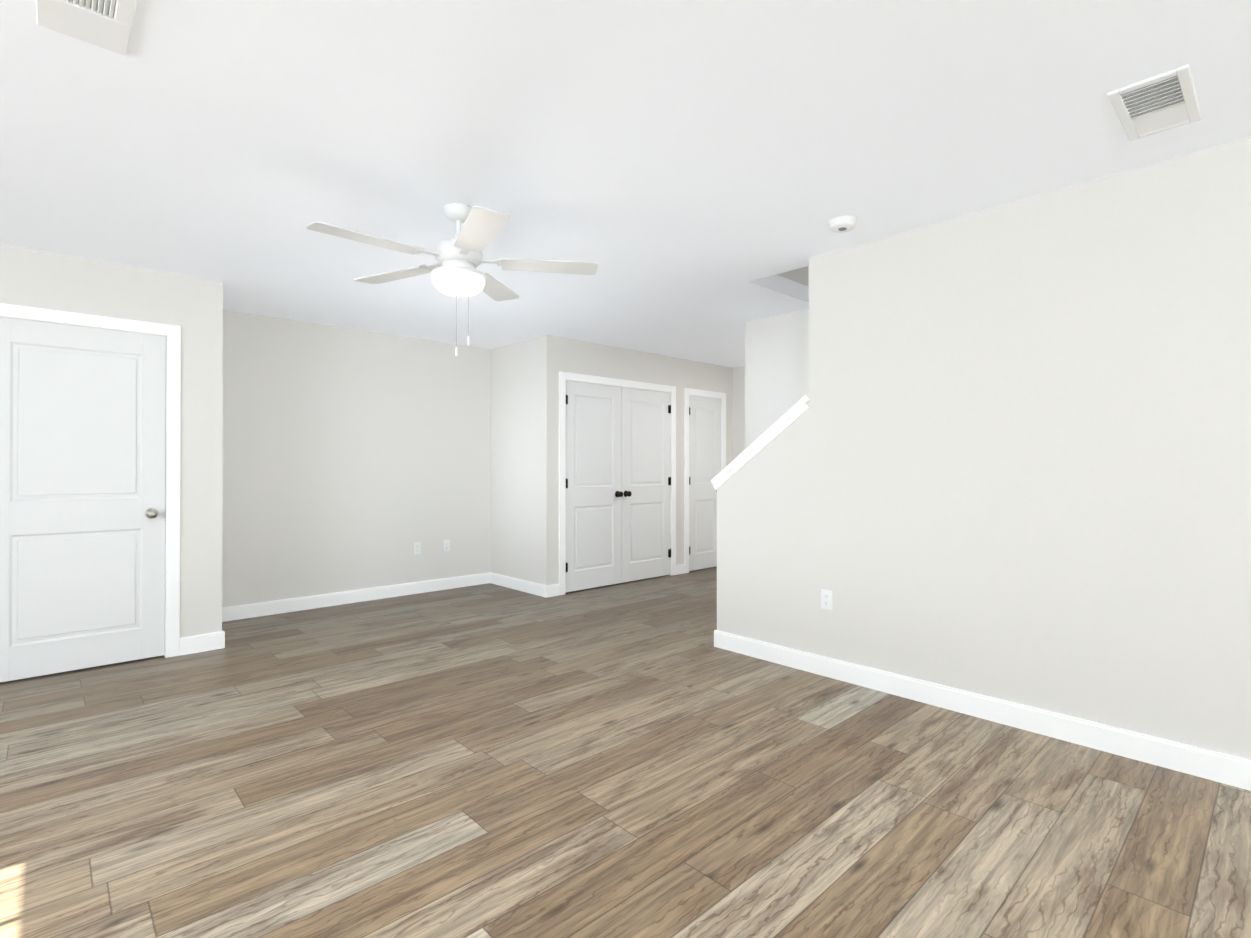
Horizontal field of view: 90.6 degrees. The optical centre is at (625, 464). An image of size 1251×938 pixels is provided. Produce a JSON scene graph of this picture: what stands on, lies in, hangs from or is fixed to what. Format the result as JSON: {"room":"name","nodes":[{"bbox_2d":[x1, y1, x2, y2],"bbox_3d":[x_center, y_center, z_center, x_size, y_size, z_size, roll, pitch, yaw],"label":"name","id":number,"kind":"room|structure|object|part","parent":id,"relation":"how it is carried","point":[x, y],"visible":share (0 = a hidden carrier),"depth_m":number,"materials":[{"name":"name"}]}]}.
{"room":"empty living room","nodes":[
{"label":"empty living room","id":0,"kind":"room"},
{"bbox_2d":[0,244,227,637],"bbox_3d":[-4.246,-0.003,2.755,4.150,2.440,0.120,0,0,-43],"label":"wall","id":1,"kind":"structure","parent":0,"point":[28,277],"depth_m":4.00,"materials":[{"name":"paint"}]},
{"bbox_2d":[0,317,165,681],"bbox_3d":[-3.211,0.196,3.640,0.815,2.028,0.104,0,0,-43],"label":"door","id":2,"kind":"structure","parent":1,"relation":"in","point":[82,490],"depth_m":3.65,"materials":[{"name":"wood"}]},
{"bbox_2d":[228,310,491,606],"bbox_3d":[-1.342,0.017,6.604,5.590,2.440,0.120,0,0,-43],"label":"wall","id":3,"kind":"structure","parent":0,"point":[349,449],"depth_m":5.49,"materials":[{"name":"paint"}]},
{"bbox_2d":[414,542,420,554],"bbox_3d":[-1.988,0.804,5.907,0.070,0.114,0.009,0,0,-43],"label":"electrical outlet","id":4,"kind":"object","parent":3,"relation":"attached to","point":[417,547],"visible":1,"depth_m":5.91,"materials":[{"name":"white plastic"}]},
{"bbox_2d":[443,540,449,551],"bbox_3d":[-1.769,0.805,6.112,0.070,0.114,0.009,0,0,-43],"label":"electrical outlet","id":5,"kind":"object","parent":3,"relation":"attached to","point":[446,545],"visible":1,"depth_m":6.11,"materials":[{"name":"white plastic"}]},
{"bbox_2d":[492,336,539,583],"bbox_3d":[-1.062,0.015,6.187,0.130,2.440,0.870,0,0,-43],"label":"wall","id":6,"kind":"structure","parent":0,"point":[515,366],"depth_m":6.11,"materials":[{"name":"paint"}]},
{"bbox_2d":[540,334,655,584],"bbox_3d":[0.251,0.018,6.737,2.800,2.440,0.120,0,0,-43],"label":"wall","id":7,"kind":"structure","parent":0,"point":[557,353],"depth_m":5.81,"materials":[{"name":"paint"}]},
{"bbox_2d":[566,380,622,591],"bbox_3d":[-0.299,0.209,6.122,0.738,2.028,0.104,0,0,-43],"label":"closet door","id":8,"kind":"structure","parent":7,"relation":"in","point":[594,494],"depth_m":6.12,"materials":[{"name":"wood"}]},
{"bbox_2d":[621,387,670,582],"bbox_3d":[0.243,0.211,6.629,0.738,2.028,0.104,0,0,-43],"label":"closet door","id":9,"kind":"structure","parent":7,"relation":"in","point":[645,486],"depth_m":6.62,"materials":[{"name":"wood"}]},
{"bbox_2d":[689,395,720,570],"bbox_3d":[0.951,0.215,7.290,0.610,2.028,0.104,0,0,-43],"label":"hall door","id":10,"kind":"structure","parent":7,"relation":"in","point":[704,441],"depth_m":7.29,"materials":[{"name":"wood"}]},
{"bbox_2d":[0,566,1250,937],"bbox_3d":[0.009,1.264,2.112,9.740,0.100,8.520,0,0,-43],"label":"floor","id":11,"kind":"structure","parent":0,"point":[640,758],"depth_m":2.24,"materials":[{"name":"brown wood"}]},
{"bbox_2d":[0,0,1250,367],"bbox_3d":[0.009,-1.286,2.125,9.740,0.120,8.520,0,0,-43],"label":"ceiling","id":12,"kind":"structure","parent":0,"point":[692,178],"depth_m":2.31,"materials":[{"name":"paint"}]},
{"bbox_2d":[36,0,136,55],"bbox_3d":[-1.335,-1.223,1.539,0.195,0.012,0.660,0,0,-43],"label":"ceiling vent","id":13,"kind":"object","parent":12,"relation":"in","point":[106,24],"visible":0.98,"depth_m":1.69,"materials":[{"name":"white plastic"}]},
{"bbox_2d":[305,203,597,355],"bbox_3d":[-0.828,-0.865,2.924,1.241,0.715,1.295,0,0,-43],"label":"fan","id":14,"kind":"object","parent":12,"relation":"hanging from","point":[470,241],"depth_m":2.89,"materials":[{"name":"white plastic"}]},
{"bbox_3d":[-0.797,-0.848,2.957,0.248,0.086,0.248,0,0,-43],"label":"fan shade","id":15,"kind":"part","parent":14,"relation":"part of","materials":[{"name":"white glass"}]},
{"bbox_2d":[828,215,856,232],"bbox_3d":[1.090,-1.200,3.107,0.140,0.043,0.140,0,0,-43],"label":"smoke detector","id":16,"kind":"object","parent":12,"relation":"attached to","point":[842,224],"visible":1,"depth_m":3.07,"materials":[{"name":"white plastic"}]},
{"bbox_2d":[1107,64,1201,140],"bbox_3d":[1.811,-1.219,2.111,0.425,0.016,0.200,0,0,-43],"label":"ceiling vent","id":17,"kind":"object","parent":12,"relation":"in","point":[1163,102],"visible":0.98,"depth_m":2.09,"materials":[{"name":"white plastic"}]},
{"bbox_2d":[656,137,1250,759],"bbox_3d":[2.643,-1.332,2.861,1.185,5.100,5.760,0,0,-43],"label":"wall","id":18,"kind":"structure","parent":0,"point":[1006,455],"depth_m":2.85,"materials":[{"name":"paint"}]},
{"bbox_2d":[0,303,1250,790],"bbox_3d":[0.009,0.159,2.117,9.500,2.110,8.280,0,0,-43],"label":"trim","id":19,"kind":"structure","parent":18,"relation":"attached to","point":[1204,763],"depth_m":3.91,"materials":[{"name":"wood"}]},
{"bbox_2d":[821,589,831,610],"bbox_3d":[1.159,0.781,3.565,0.009,0.114,0.070,0,0,-43],"label":"outlet","id":20,"kind":"object","parent":18,"relation":"attached to","point":[826,599],"visible":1,"depth_m":3.56,"materials":[{"name":"white plastic"}]}
]}

